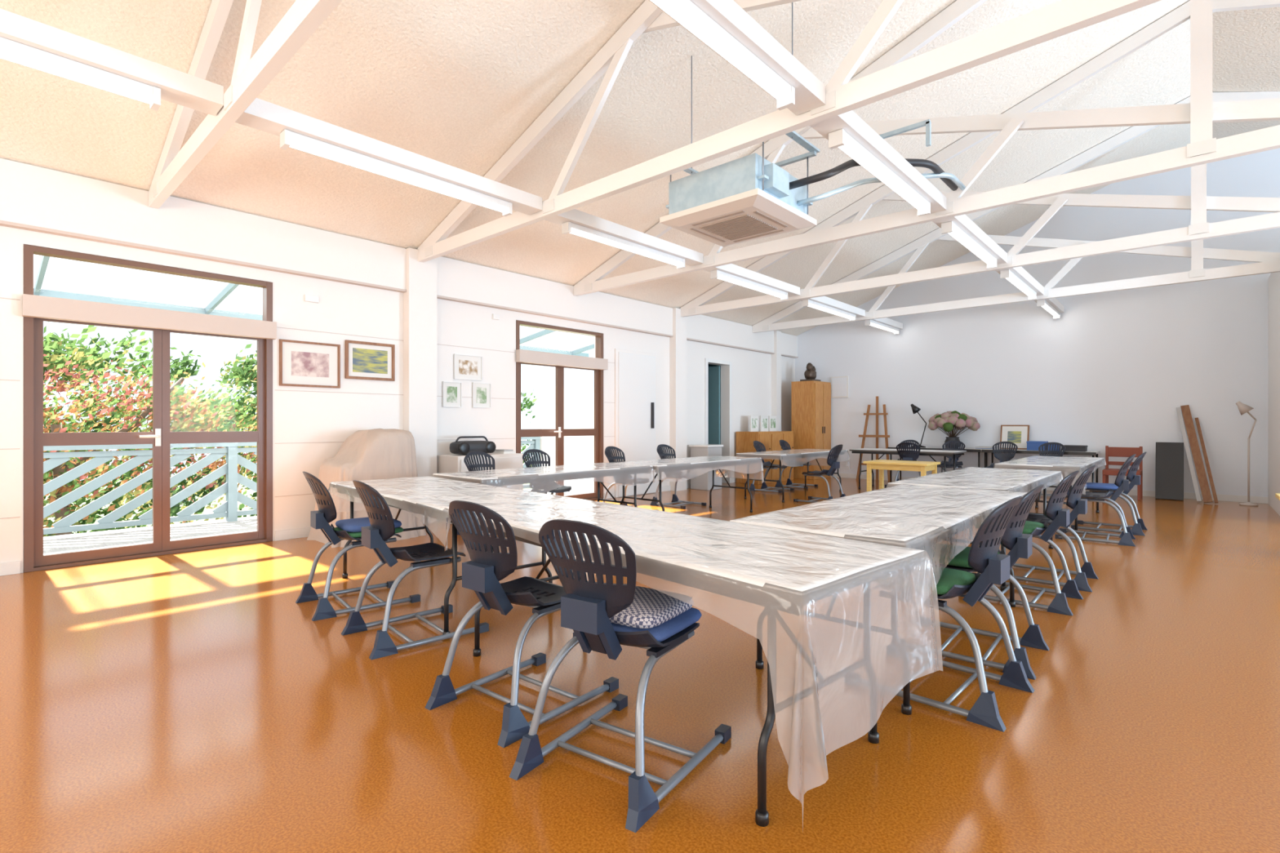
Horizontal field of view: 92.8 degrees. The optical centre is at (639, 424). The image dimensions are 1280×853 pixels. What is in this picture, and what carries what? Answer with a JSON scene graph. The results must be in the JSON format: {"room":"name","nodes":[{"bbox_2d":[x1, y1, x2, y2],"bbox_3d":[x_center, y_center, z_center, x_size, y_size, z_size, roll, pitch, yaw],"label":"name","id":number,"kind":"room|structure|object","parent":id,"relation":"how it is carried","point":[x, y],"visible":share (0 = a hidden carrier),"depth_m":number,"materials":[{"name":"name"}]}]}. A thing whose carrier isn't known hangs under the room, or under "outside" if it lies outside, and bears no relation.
{"room":"art classroom","nodes":[
{"label":"art classroom","id":0,"kind":"room"},
{"bbox_2d":[43,488,577,555],"bbox_3d":[-4.704,1.315,7.094,2.100,0.170,10.190,0,0,42],"label":"deck","id":1,"kind":"object","parent":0,"point":[62,544],"visible":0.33,"depth_m":6.76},
{"bbox_2d":[43,436,540,534],"bbox_3d":[-5.305,0.725,7.611,0.125,1.010,10.150,0,0,42],"label":"balcony railing","id":2,"kind":"object","parent":1,"relation":"on","point":[228,509],"visible":0.33,"depth_m":7.07,"materials":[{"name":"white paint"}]},
{"bbox_2d":[0,225,795,573],"bbox_3d":[-1.901,-0.440,8.473,0.200,3.280,16.400,0,0,42],"label":"wall","id":3,"kind":"structure","parent":0,"point":[322,417],"depth_m":6.84,"materials":[{"name":"white paint"}]},
{"bbox_2d":[22,244,276,573],"bbox_3d":[-4.387,-0.129,5.598,0.220,2.653,1.816,0,0,42],"label":"door","id":4,"kind":"structure","parent":3,"relation":"in","point":[36,309],"depth_m":5.57,"materials":[{"name":"brown wood"}]},
{"bbox_2d":[279,338,340,388],"bbox_3d":[-3.520,-0.640,6.513,0.025,0.480,0.600,0,0,42],"label":"framed picture","id":5,"kind":"object","parent":3,"relation":"attached to","point":[301,363],"visible":1,"depth_m":6.50,"materials":[{"name":"white paper"}]},
{"bbox_2d":[33,255,594,356],"bbox_3d":[-4.234,-1.560,7.687,2.211,0.480,11.700,0,0,42],"label":"canopy","id":6,"kind":"object","parent":3,"relation":"attached to","point":[210,309],"visible":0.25,"depth_m":7.40,"materials":[{"name":"blue paint"}]},
{"bbox_2d":[0,477,736,576],"bbox_3d":[-1.752,1.149,8.473,0.019,0.099,16.200,0,0,42],"label":"baseboard","id":7,"kind":"structure","parent":3,"relation":"attached to","point":[11,567],"depth_m":6.33,"materials":[{"name":"white paint"}]},
{"bbox_2d":[345,339,395,381],"bbox_3d":[-3.090,-0.725,6.987,0.025,0.430,0.560,0,0,42],"label":"framed picture","id":8,"kind":"object","parent":3,"relation":"attached to","point":[371,361],"visible":1,"depth_m":6.98,"materials":[{"name":"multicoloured paper"}]},
{"bbox_2d":[0,158,798,358],"bbox_3d":[-1.728,-1.833,8.451,0.084,0.515,16.200,0,0,42],"label":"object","id":9,"kind":"structure","parent":3,"relation":"attached to","point":[35,198],"depth_m":6.28,"materials":[{"name":"white paint"}]},
{"bbox_2d":[403,247,436,524],"bbox_3d":[-2.662,-0.445,7.381,0.139,3.290,0.360,0,0,42],"label":"pilaster","id":10,"kind":"object","parent":3,"relation":"attached to","point":[420,300],"visible":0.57,"depth_m":7.32,"materials":[{"name":"white paint"}]},
{"bbox_2d":[442,381,462,407],"bbox_3d":[-2.392,-0.380,7.757,0.025,0.320,0.260,0,0,42],"label":"framed picture","id":11,"kind":"object","parent":3,"relation":"attached to","point":[451,391],"visible":1,"depth_m":7.76,"materials":[{"name":"white paper"}]},
{"bbox_2d":[453,353,482,380],"bbox_3d":[-2.234,-0.740,7.931,0.025,0.320,0.410,0,0,42],"label":"framed picture","id":12,"kind":"object","parent":3,"relation":"attached to","point":[465,366],"visible":1,"depth_m":7.93,"materials":[{"name":"white paper"}]},
{"bbox_2d":[472,382,490,408],"bbox_3d":[-2.099,-0.385,8.079,0.025,0.330,0.270,0,0,42],"label":"framed picture","id":13,"kind":"object","parent":3,"relation":"attached to","point":[481,391],"visible":1,"depth_m":8.08,"materials":[{"name":"white paper"}]},
{"bbox_2d":[515,320,608,500],"bbox_3d":[-1.169,-0.129,9.146,0.220,2.653,1.716,0,0,42],"label":"door","id":14,"kind":"structure","parent":3,"relation":"in","point":[597,364],"depth_m":9.18,"materials":[{"name":"brown wood"}]},
{"bbox_2d":[614,348,657,497],"bbox_3d":[-0.033,-0.021,10.316,0.089,2.439,1.040,0,0,42],"label":"door","id":15,"kind":"structure","parent":3,"relation":"in","point":[635,371],"depth_m":10.29,"materials":[{"name":"white paint"}]},
{"bbox_2d":[669,307,686,491],"bbox_3d":[0.697,-0.445,11.085,0.139,3.290,0.320,0,0,42],"label":"pilaster","id":16,"kind":"object","parent":3,"relation":"attached to","point":[677,344],"visible":0.86,"depth_m":11.00,"materials":[{"name":"white paint"}]},
{"bbox_2d":[704,358,731,483],"bbox_3d":[1.230,-0.041,12.425,0.930,2.479,0.900,0,0,42],"label":"door","id":17,"kind":"structure","parent":3,"relation":"in","point":[712,374],"depth_m":12.47,"materials":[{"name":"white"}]},
{"bbox_2d":[771,330,781,431],"bbox_3d":[3.062,-0.445,13.693,0.139,3.290,0.200,0,0,42],"label":"pilaster","id":18,"kind":"object","parent":3,"relation":"attached to","point":[776,357],"visible":0.5,"depth_m":13.63,"materials":[{"name":"white paint"}]},
{"bbox_2d":[537,386,594,494],"bbox_3d":[-1.366,0.350,12.004,0.150,2.100,1.550,0,0,42],"label":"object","id":19,"kind":"structure","parent":0,"point":[579,404],"depth_m":11.93,"materials":[{"name":"clear glass"}]},
{"bbox_2d":[0,476,1279,852],"bbox_3d":[3.426,1.275,3.778,14.400,0.150,16.600,0,0,42],"label":"floor","id":20,"kind":"structure","parent":0,"point":[186,702],"depth_m":2.54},
{"bbox_2d":[295,471,420,621],"bbox_3d":[-1.907,0.752,4.115,0.658,0.896,0.522,0,0,-40],"label":"chair","id":21,"kind":"object","parent":20,"relation":"on","point":[320,519],"visible":0.84,"depth_m":3.93,"materials":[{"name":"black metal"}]},
{"bbox_2d":[333,515,403,537],"bbox_3d":[-1.855,0.696,4.160,0.380,0.092,0.400,0,0,-40],"label":"seat cushion","id":22,"kind":"object","parent":21,"relation":"on","point":[353,526],"visible":0.46,"depth_m":4.04,"materials":[{"name":"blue fabric"}]},
{"bbox_2d":[306,428,426,547],"bbox_3d":[-2.886,0.623,6.485,0.824,1.154,1.017,0,0,42],"label":"furniture","id":23,"kind":"object","parent":20,"relation":"on","point":[374,454],"visible":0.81,"depth_m":6.28,"materials":[{"name":"beige fabric"}]},
{"bbox_2d":[341,480,488,659],"bbox_3d":[-1.296,0.752,3.509,0.658,0.896,0.522,0,0,-42],"label":"chair","id":24,"kind":"object","parent":20,"relation":"on","point":[374,536],"visible":0.98,"depth_m":3.34,"materials":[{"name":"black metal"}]},
{"bbox_2d":[331,484,552,635],"bbox_3d":[-1.439,0.833,4.330,0.806,0.735,2.146,0,0,-42],"label":"trestle table","id":25,"kind":"object","parent":20,"relation":"on","point":[427,511],"visible":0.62,"depth_m":3.73,"materials":[{"name":"white laminate"}]},
{"bbox_2d":[328,476,571,551],"bbox_3d":[-1.452,0.590,4.338,0.880,0.266,2.224,0,0,-42],"label":"tablecloth","id":26,"kind":"object","parent":25,"relation":"on","point":[437,493],"visible":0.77,"depth_m":4.06,"materials":[{"name":"white"}]},
{"bbox_2d":[457,451,499,535],"bbox_3d":[-1.611,0.752,6.634,0.658,0.896,0.522,0,0,41],"label":"chair","id":27,"kind":"object","parent":20,"relation":"on","point":[470,467],"visible":0.26,"depth_m":6.82,"materials":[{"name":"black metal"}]},
{"bbox_2d":[436,453,523,524],"bbox_3d":[-2.017,0.790,7.735,0.560,0.820,0.950,0,0,42],"label":"storage cabinet","id":28,"kind":"object","parent":20,"relation":"on","point":[453,463],"visible":0.1,"depth_m":7.53,"materials":[{"name":"white paint"}]},
{"bbox_2d":[449,435,496,454],"bbox_3d":[-2.105,0.262,7.646,0.270,0.227,0.560,0,0,42],"label":"stereo","id":29,"kind":"object","parent":28,"relation":"on","point":[460,447],"visible":0.9,"depth_m":7.53,"materials":[{"name":"grey plastic"}]},
{"bbox_2d":[425,500,618,747],"bbox_3d":[-0.505,0.752,2.672,0.522,0.896,0.658,0,0,38],"label":"chair","id":30,"kind":"object","parent":20,"relation":"on","point":[482,574],"visible":0.93,"depth_m":2.49,"materials":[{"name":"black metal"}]},
{"bbox_2d":[433,466,652,550],"bbox_3d":[-0.893,0.833,6.236,0.786,0.735,2.206,0,0,42],"label":"trestle table","id":31,"kind":"object","parent":20,"relation":"on","point":[522,479],"visible":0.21,"depth_m":5.90,"materials":[{"name":"white laminate"}]},
{"bbox_2d":[432,462,654,482],"bbox_3d":[-0.889,0.559,6.234,0.839,0.205,2.249,0,0,42],"label":"tablecloth","id":32,"kind":"object","parent":31,"relation":"on","point":[543,470],"visible":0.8,"depth_m":6.04,"materials":[{"name":"white"}]},
{"bbox_2d":[522,448,571,494],"bbox_3d":[-1.091,0.752,7.208,0.522,0.896,0.658,0,0,-44],"label":"chair","id":33,"kind":"object","parent":20,"relation":"on","point":[553,487],"visible":0.59,"depth_m":7.32,"materials":[{"name":"black plastic"}]},
{"bbox_2d":[509,519,731,833],"bbox_3d":[-0.050,0.752,2.201,0.522,0.896,0.658,0,0,33],"label":"chair","id":34,"kind":"object","parent":20,"relation":"on","point":[587,607],"visible":0.88,"depth_m":2.00,"materials":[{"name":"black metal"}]},
{"bbox_2d":[609,586,702,641],"bbox_3d":[-0.017,0.692,2.263,0.410,0.100,0.380,0,0,33],"label":"seat cushion","id":35,"kind":"object","parent":34,"relation":"on","point":[664,614],"visible":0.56,"depth_m":2.14,"materials":[{"name":"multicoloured fabric"}]},
{"bbox_2d":[603,446,657,510],"bbox_3d":[-0.162,0.752,8.233,0.658,0.896,0.522,0,0,38],"label":"chair","id":36,"kind":"object","parent":20,"relation":"on","point":[628,479],"visible":0.65,"depth_m":8.33,"materials":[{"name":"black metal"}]},
{"bbox_2d":[649,444,706,509],"bbox_3d":[0.563,0.752,9.031,0.658,0.896,0.522,0,0,44],"label":"chair","id":37,"kind":"object","parent":20,"relation":"on","point":[679,474],"visible":0.77,"depth_m":9.10,"materials":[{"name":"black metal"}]},
{"bbox_2d":[619,457,761,512],"bbox_3d":[0.642,0.833,7.854,0.786,0.735,2.206,0,0,42],"label":"trestle table","id":38,"kind":"object","parent":20,"relation":"on","point":[677,467],"visible":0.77,"depth_m":7.46,"materials":[{"name":"grey metal"}]},
{"bbox_2d":[613,455,764,479],"bbox_3d":[0.659,0.637,7.873,0.851,0.360,2.310,0,0,42],"label":"tablecloth","id":39,"kind":"object","parent":38,"relation":"on","point":[662,462],"visible":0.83,"depth_m":7.82,"materials":[{"name":"white"}]},
{"bbox_2d":[471,518,925,826],"bbox_3d":[0.019,0.833,2.735,0.806,0.735,2.146,0,0,-42],"label":"trestle table","id":40,"kind":"object","parent":20,"relation":"on","point":[775,597],"visible":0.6,"depth_m":1.94,"materials":[{"name":"grey metal"}]},
{"bbox_2d":[474,497,938,803],"bbox_3d":[0.021,0.787,2.672,0.919,0.660,2.238,0,0,-42],"label":"tablecloth","id":41,"kind":"object","parent":40,"relation":"on","point":[753,554],"visible":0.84,"depth_m":2.28,"materials":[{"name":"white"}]},
{"bbox_2d":[688,444,723,490],"bbox_3d":[1.233,0.790,11.335,0.440,0.820,0.490,0,0,42],"label":"base cabinet","id":42,"kind":"object","parent":20,"relation":"on","point":[704,480],"visible":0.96,"depth_m":11.16,"materials":[{"name":"grey"}]},
{"bbox_2d":[736,431,793,484],"bbox_3d":[2.670,0.675,12.867,0.570,1.050,1.450,0,0,42],"label":"base cabinet","id":43,"kind":"object","parent":20,"relation":"on","point":[770,439],"visible":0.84,"depth_m":12.44,"materials":[{"name":"brown wood"}]},
{"bbox_2d":[749,440,794,493],"bbox_3d":[2.375,0.752,11.030,0.658,0.896,0.522,0,0,39],"label":"chair","id":44,"kind":"object","parent":20,"relation":"on","point":[757,445],"visible":0.71,"depth_m":11.09,"materials":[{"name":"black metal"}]},
{"bbox_2d":[736,449,847,502],"bbox_3d":[2.644,0.833,10.359,0.786,0.735,2.406,0,0,42],"label":"trestle table","id":45,"kind":"object","parent":20,"relation":"on","point":[815,455],"visible":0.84,"depth_m":9.69,"materials":[{"name":"grey metal"}]},
{"bbox_2d":[791,380,831,479],"bbox_3d":[3.865,0.125,13.686,0.580,2.150,0.830,0,0,42],"label":"tall cabinet","id":46,"kind":"object","parent":20,"relation":"on","point":[811,400],"visible":0.75,"depth_m":13.41,"materials":[{"name":"brown wood"}]},
{"bbox_2d":[793,444,845,502],"bbox_3d":[2.797,0.752,9.413,0.658,0.896,0.522,0,0,42],"label":"chair","id":47,"kind":"object","parent":20,"relation":"on","point":[833,462],"visible":0.94,"depth_m":9.24,"materials":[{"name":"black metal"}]},
{"bbox_2d":[856,395,889,482],"bbox_3d":[5.005,0.302,12.963,0.730,1.804,0.255,0,0,42],"label":"easel","id":48,"kind":"object","parent":20,"relation":"on","point":[864,436],"visible":0.85,"depth_m":13.03,"materials":[{"name":"brown wood"}]},
{"bbox_2d":[751,493,1026,715],"bbox_3d":[1.520,0.833,3.508,0.806,0.735,2.346,0,0,42],"label":"trestle table","id":49,"kind":"object","parent":20,"relation":"on","point":[922,542],"visible":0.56,"depth_m":2.60,"materials":[{"name":"white laminate"}]},
{"bbox_2d":[729,484,1026,628],"bbox_3d":[1.530,0.645,3.488,0.894,0.381,2.425,0,0,42],"label":"tablecloth","id":50,"kind":"object","parent":49,"relation":"on","point":[904,512],"visible":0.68,"depth_m":3.15,"materials":[{"name":"white"}]},
{"bbox_2d":[862,459,940,491],"bbox_3d":[4.068,0.890,9.473,0.950,0.620,0.650,0,0,42],"label":"side table","id":51,"kind":"object","parent":20,"relation":"on","point":[922,467],"visible":0.62,"depth_m":9.35,"materials":[{"name":"yellow wood"}]},
{"bbox_2d":[848,448,966,488],"bbox_3d":[4.839,0.833,11.068,1.806,0.735,0.756,0,0,42],"label":"trestle table","id":52,"kind":"object","parent":20,"relation":"on","point":[944,453],"visible":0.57,"depth_m":10.92,"materials":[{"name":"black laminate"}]},
{"bbox_2d":[887,446,987,482],"bbox_3d":[5.862,0.832,12.003,1.690,0.737,0.680,0,0,42],"label":"desk","id":53,"kind":"object","parent":20,"relation":"on","point":[968,450],"visible":0.28,"depth_m":11.70,"materials":[{"name":"black laminate"}]},
{"bbox_2d":[928,410,980,448],"bbox_3d":[6.084,0.099,11.809,0.894,0.732,0.723,0,0,29],"label":"flower arrangement","id":54,"kind":"object","parent":53,"relation":"on","point":[948,420],"visible":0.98,"depth_m":11.67,"materials":[{"name":"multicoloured plant"}]},
{"bbox_2d":[844,496,1034,732],"bbox_3d":[1.366,0.752,2.787,0.658,0.896,0.522,0,0,44],"label":"chair","id":55,"kind":"object","parent":20,"relation":"on","point":[993,567],"visible":0.81,"depth_m":2.59,"materials":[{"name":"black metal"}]},
{"bbox_2d":[872,564,976,595],"bbox_3d":[1.315,0.712,2.834,0.380,0.060,0.400,0,0,44],"label":"seat cushion","id":56,"kind":"object","parent":55,"relation":"on","point":[923,575],"visible":0.65,"depth_m":2.73,"materials":[{"name":"green fabric"}]},
{"bbox_2d":[891,484,1049,679],"bbox_3d":[1.773,0.752,3.267,0.658,0.896,0.522,0,0,40],"label":"chair","id":57,"kind":"object","parent":20,"relation":"on","point":[1020,544],"visible":0.68,"depth_m":3.08,"materials":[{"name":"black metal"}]},
{"bbox_2d":[922,543,999,568],"bbox_3d":[1.719,0.712,3.310,0.380,0.060,0.400,0,0,40],"label":"seat cushion","id":58,"kind":"object","parent":57,"relation":"on","point":[940,553],"visible":0.52,"depth_m":3.22,"materials":[{"name":"green fabric"}]},
{"bbox_2d":[888,471,1060,591],"bbox_3d":[3.036,0.833,5.373,0.806,0.735,2.346,0,0,42],"label":"trestle table","id":59,"kind":"object","parent":20,"relation":"on","point":[1020,488],"visible":0.17,"depth_m":5.04,"materials":[{"name":"white laminate"}]},
{"bbox_2d":[886,466,1062,490],"bbox_3d":[3.044,0.645,5.358,0.883,0.381,2.412,0,0,42],"label":"tablecloth","id":60,"kind":"object","parent":59,"relation":"on","point":[970,477],"visible":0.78,"depth_m":5.12,"materials":[{"name":"white"}]},
{"bbox_2d":[959,470,1083,616],"bbox_3d":[2.640,0.752,4.223,0.658,0.896,0.522,0,0,42],"label":"chair","id":61,"kind":"object","parent":20,"relation":"on","point":[1060,517],"visible":0.7,"depth_m":4.01,"materials":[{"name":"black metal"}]},
{"bbox_2d":[981,448,1100,482],"bbox_3d":[7.122,0.832,10.861,1.690,0.737,0.680,0,0,42],"label":"desk","id":62,"kind":"object","parent":20,"relation":"on","point":[1020,451],"visible":0.48,"depth_m":10.53,"materials":[{"name":"black laminate"}]},
{"bbox_2d":[1000,425,1029,449],"bbox_3d":[6.968,0.240,11.332,0.460,0.455,0.111,0,0,42],"label":"framed picture","id":63,"kind":"object","parent":62,"relation":"on","point":[1019,435],"visible":0.76,"depth_m":11.30,"materials":[{"name":"brown wood"}]},
{"bbox_2d":[995,459,1102,530],"bbox_3d":[5.250,0.833,7.726,0.806,0.735,2.406,0,0,42],"label":"trestle table","id":64,"kind":"object","parent":20,"relation":"on","point":[1064,468],"visible":0.2,"depth_m":6.91,"materials":[{"name":"white laminate"}]},
{"bbox_2d":[993,455,1106,494],"bbox_3d":[5.258,0.645,7.709,0.887,0.381,2.479,0,0,42],"label":"tablecloth","id":65,"kind":"object","parent":64,"relation":"on","point":[1035,460],"visible":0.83,"depth_m":7.46,"materials":[{"name":"white"}]},
{"bbox_2d":[1013,465,1098,592],"bbox_3d":[3.155,0.752,4.761,0.658,0.896,0.522,0,0,41],"label":"chair","id":66,"kind":"object","parent":20,"relation":"on","point":[1078,505],"visible":0.7,"depth_m":4.56,"materials":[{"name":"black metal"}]},
{"bbox_2d":[1055,453,1135,546],"bbox_3d":[4.775,0.752,6.383,0.658,0.896,0.522,0,0,39],"label":"chair","id":67,"kind":"object","parent":20,"relation":"on","point":[1126,536],"visible":0.94,"depth_m":6.20,"materials":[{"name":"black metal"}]},
{"bbox_2d":[1071,451,1147,536],"bbox_3d":[5.359,0.752,6.954,0.658,0.896,0.522,0,0,42],"label":"chair","id":68,"kind":"object","parent":20,"relation":"on","point":[1135,479],"visible":0.73,"depth_m":6.76,"materials":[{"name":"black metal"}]},
{"bbox_2d":[1102,445,1142,500],"bbox_3d":[7.848,0.780,9.906,0.480,0.840,0.520,0,0,42],"label":"chair","id":69,"kind":"object","parent":20,"relation":"on","point":[1109,451],"visible":0.69,"depth_m":10.00,"materials":[{"name":"brown wood"}]},
{"bbox_2d":[1155,442,1183,500],"bbox_3d":[8.464,0.744,9.736,0.340,0.910,0.230,0,0,42],"label":"display panel","id":70,"kind":"object","parent":20,"relation":"on","point":[1169,469],"visible":1,"depth_m":9.71,"materials":[{"name":"black metal"}]},
{"bbox_2d":[1176,404,1217,502],"bbox_3d":[8.709,0.440,9.495,0.253,1.507,0.726,0,0,15],"label":"boards","id":71,"kind":"object","parent":20,"relation":"on","point":[1199,466],"visible":1,"depth_m":9.49,"materials":[{"name":"brown wood"}]},
{"bbox_2d":[1235,401,1257,506],"bbox_3d":[9.019,0.427,9.033,0.206,1.545,0.206,0,0,-3],"label":"floor lamp","id":72,"kind":"object","parent":20,"relation":"on","point":[1243,408],"visible":1,"depth_m":9.02,"materials":[{"name":"beige metal"}]},
{"bbox_2d":[0,0,1279,335],"bbox_3d":[3.426,-3.304,3.778,14.400,2.656,16.600,0,0,42],"label":"ceiling","id":73,"kind":"structure","parent":0,"point":[456,83],"depth_m":5.89,"materials":[{"name":"beige paint"}]},
{"bbox_2d":[148,0,342,208],"bbox_3d":[0.783,-3.222,0.830,13.895,2.543,0.129,0,0,42],"label":"roof truss","id":74,"kind":"object","parent":73,"relation":"attached to","point":[250,77],"visible":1,"depth_m":3.80,"materials":[{"name":"white paint"}]},
{"bbox_2d":[235,97,542,214],"bbox_3d":[-1.806,-2.061,4.857,0.200,0.118,2.440,0,0,42],"label":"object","id":75,"kind":"structure","parent":74,"relation":"attached to","point":[260,114],"depth_m":4.53,"materials":[{"name":"white paint"}]},
{"bbox_2d":[280,128,511,216],"bbox_3d":[-1.816,-1.950,4.846,0.100,0.100,1.860,0,0,42],"label":"fluorescent light","id":76,"kind":"object","parent":75,"relation":"attached to","point":[287,138],"visible":1,"depth_m":4.67,"materials":[{"name":"white plastic"}]},
{"bbox_2d":[648,0,825,115],"bbox_3d":[0.269,-2.061,2.976,0.200,0.118,2.440,0,0,42],"label":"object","id":77,"kind":"structure","parent":74,"relation":"attached to","point":[810,91],"depth_m":3.31,"materials":[{"name":"white paint"}]},
{"bbox_2d":[650,0,795,110],"bbox_3d":[0.259,-1.950,2.965,0.100,0.100,1.860,0,0,42],"label":"fluorescent light","id":78,"kind":"object","parent":77,"relation":"attached to","point":[685,12],"visible":1,"depth_m":3.15,"materials":[{"name":"white plastic"}]},
{"bbox_2d":[417,0,1160,262],"bbox_3d":[2.482,-3.222,2.704,13.895,2.543,0.129,0,0,42],"label":"roof truss","id":79,"kind":"object","parent":73,"relation":"attached to","point":[1061,17],"visible":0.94,"depth_m":4.28,"materials":[{"name":"white paint"}]},
{"bbox_2d":[544,208,703,266],"bbox_3d":[-0.106,-2.061,6.731,0.200,0.118,2.440,0,0,42],"label":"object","id":80,"kind":"structure","parent":79,"relation":"attached to","point":[691,257],"depth_m":6.56,"materials":[{"name":"white paint"}]},
{"bbox_2d":[561,221,684,268],"bbox_3d":[-0.116,-1.950,6.720,0.100,0.100,1.860,0,0,42],"label":"fluorescent light","id":81,"kind":"object","parent":80,"relation":"attached to","point":[567,227],"visible":1,"depth_m":6.57,"materials":[{"name":"white plastic"}]},
{"bbox_2d":[659,2,965,247],"bbox_3d":[1.542,-2.667,5.362,1.861,2.014,2.185,0,0,42],"label":"air conditioner","id":82,"kind":"object","parent":73,"relation":"hanging from","point":[748,197],"depth_m":4.94,"materials":[{"name":"white metal"}]},
{"bbox_2d":[879,119,931,146],"bbox_3d":[2.047,-2.237,4.826,0.480,0.195,0.030,0,0,42],"label":"bracket","id":83,"kind":"object","parent":73,"relation":"attached to","point":[927,123],"visible":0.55,"depth_m":4.72,"materials":[{"name":"metal"}]},
{"bbox_2d":[573,0,1279,296],"bbox_3d":[4.182,-3.222,4.578,13.895,2.543,0.129,0,0,42],"label":"roof truss","id":84,"kind":"object","parent":73,"relation":"attached to","point":[1202,112],"visible":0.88,"depth_m":5.30,"materials":[{"name":"white paint"}]},
{"bbox_2d":[702,255,799,297],"bbox_3d":[1.590,-2.061,8.601,0.200,0.118,2.430,0,0,42],"label":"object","id":85,"kind":"structure","parent":84,"relation":"attached to","point":[793,291],"depth_m":8.54,"materials":[{"name":"white paint"}]},
{"bbox_2d":[711,269,787,300],"bbox_3d":[1.583,-1.950,8.594,0.100,0.100,1.860,0,0,42],"label":"fluorescent light","id":86,"kind":"object","parent":85,"relation":"attached to","point":[717,273],"visible":1,"depth_m":8.46,"materials":[{"name":"white plastic"}]},
{"bbox_2d":[932,214,1007,264],"bbox_3d":[3.664,-2.061,6.721,0.200,0.118,2.430,0,0,42],"label":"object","id":87,"kind":"structure","parent":84,"relation":"attached to","point":[963,222],"depth_m":6.58,"materials":[{"name":"white paint"}]},
{"bbox_2d":[941,221,996,268],"bbox_3d":[3.657,-1.950,6.713,0.100,0.100,1.860,0,0,42],"label":"fluorescent light","id":88,"kind":"object","parent":87,"relation":"attached to","point":[950,228],"visible":1,"depth_m":6.52,"materials":[{"name":"white plastic"}]},
{"bbox_2d":[680,0,1279,316],"bbox_3d":[5.874,-3.222,6.445,13.895,2.543,0.129,0,0,42],"label":"roof truss","id":89,"kind":"object","parent":73,"relation":"attached to","point":[1198,202],"visible":0.83,"depth_m":7.13,"materials":[{"name":"white paint"}]},
{"bbox_2d":[798,288,865,317],"bbox_3d":[3.286,-2.061,10.472,0.200,0.118,2.440,0,0,42],"label":"fluorescent light","id":90,"kind":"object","parent":89,"relation":"attached to","point":[859,313],"depth_m":10.49,"materials":[{"name":"white paint"}]},
{"bbox_2d":[995,266,1044,296],"bbox_3d":[5.360,-2.061,8.591,0.200,0.118,2.440,0,0,42],"label":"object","id":91,"kind":"structure","parent":89,"relation":"attached to","point":[1020,272],"depth_m":8.56,"materials":[{"name":"white paint"}]},
{"bbox_2d":[752,91,1279,333],"bbox_3d":[7.574,-3.222,8.319,13.895,2.543,0.129,0,0,42],"label":"roof truss","id":92,"kind":"object","parent":73,"relation":"attached to","point":[1268,262],"visible":0.73,"depth_m":9.20,"materials":[{"name":"white paint"}]},
{"bbox_3d":[-0.917,-3.222,-1.044,13.895,2.543,0.129,0,0,42],"label":"roof truss","id":93,"kind":"object","parent":73,"relation":"attached to","visible":0},
{"bbox_2d":[0,8,223,115],"bbox_3d":[-3.505,-2.061,2.982,0.200,0.118,2.440,0,0,42],"label":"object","id":94,"kind":"structure","parent":93,"relation":"attached to","point":[179,87],"depth_m":3.44,"materials":[{"name":"white paint"}]},
{"bbox_2d":[0,36,160,111],"bbox_3d":[-3.515,-1.950,2.971,0.100,0.100,1.860,0,0,42],"label":"fluorescent light","id":95,"kind":"object","parent":94,"relation":"attached to","point":[10,50],"visible":1,"depth_m":3.38,"materials":[{"name":"white plastic"}]},
{"bbox_2d":[809,110,946,213],"bbox_3d":[1.968,-2.061,4.850,0.200,0.118,2.440,0,0,42],"label":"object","id":96,"kind":"structure","parent":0,"point":[852,124],"depth_m":4.55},
{"bbox_2d":[828,128,930,216],"bbox_3d":[1.958,-1.950,4.839,0.100,0.100,1.860,0,0,42],"label":"fluorescent light","id":97,"kind":"object","parent":96,"relation":"attached to","point":[840,139],"visible":1,"depth_m":4.63,"materials":[{"name":"white plastic"}]},
{"bbox_2d":[795,147,1279,497],"bbox_3d":[8.934,-1.666,9.853,14.400,5.732,0.200,0,0,42],"label":"wall","id":98,"kind":"structure","parent":0,"point":[1115,369],"depth_m":10.63,"materials":[{"name":"white paint"}]},
{"bbox_2d":[831,473,1268,503],"bbox_3d":[6.589,1.149,11.830,7.830,0.099,0.019,0,0,42],"label":"baseboard","id":99,"kind":"structure","parent":98,"relation":"attached to","point":[1260,500],"depth_m":9.81,"materials":[{"name":"white wood"}]},
{"bbox_2d":[1268,271,1279,515],"bbox_3d":[9.453,-0.500,7.560,2.150,3.400,2.500,0,0,42],"label":"wall partition","id":100,"kind":"structure","parent":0,"point":[1274,277],"depth_m":8.56,"materials":[{"name":"white paint"}]},
{"label":"outside","id":101,"kind":"structure","parent":0,"visible":0},
{"bbox_2d":[43,464,532,536],"bbox_3d":[-19.063,4.300,30.784,50.400,0.200,100.000,0,0,42],"label":"ground","id":102,"kind":"structure","parent":101,"point":[206,510],"depth_m":31.76,"materials":[{"name":"green plant"}]},
{"bbox_2d":[43,340,257,536],"bbox_3d":[-7.942,1.501,8.276,2.775,5.419,6.557,0,0,42],"label":"hedge","id":103,"kind":"object","parent":102,"relation":"on","point":[188,425],"visible":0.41,"depth_m":8.71,"materials":[{"name":"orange plant"}]},
{"bbox_2d":[43,324,537,537],"bbox_3d":[-8.131,0.896,11.990,4.100,6.630,15.992,0,0,42],"label":"tree","id":104,"kind":"object","parent":102,"relation":"on","point":[247,371],"visible":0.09,"depth_m":11.05,"materials":[{"name":"green plant"}]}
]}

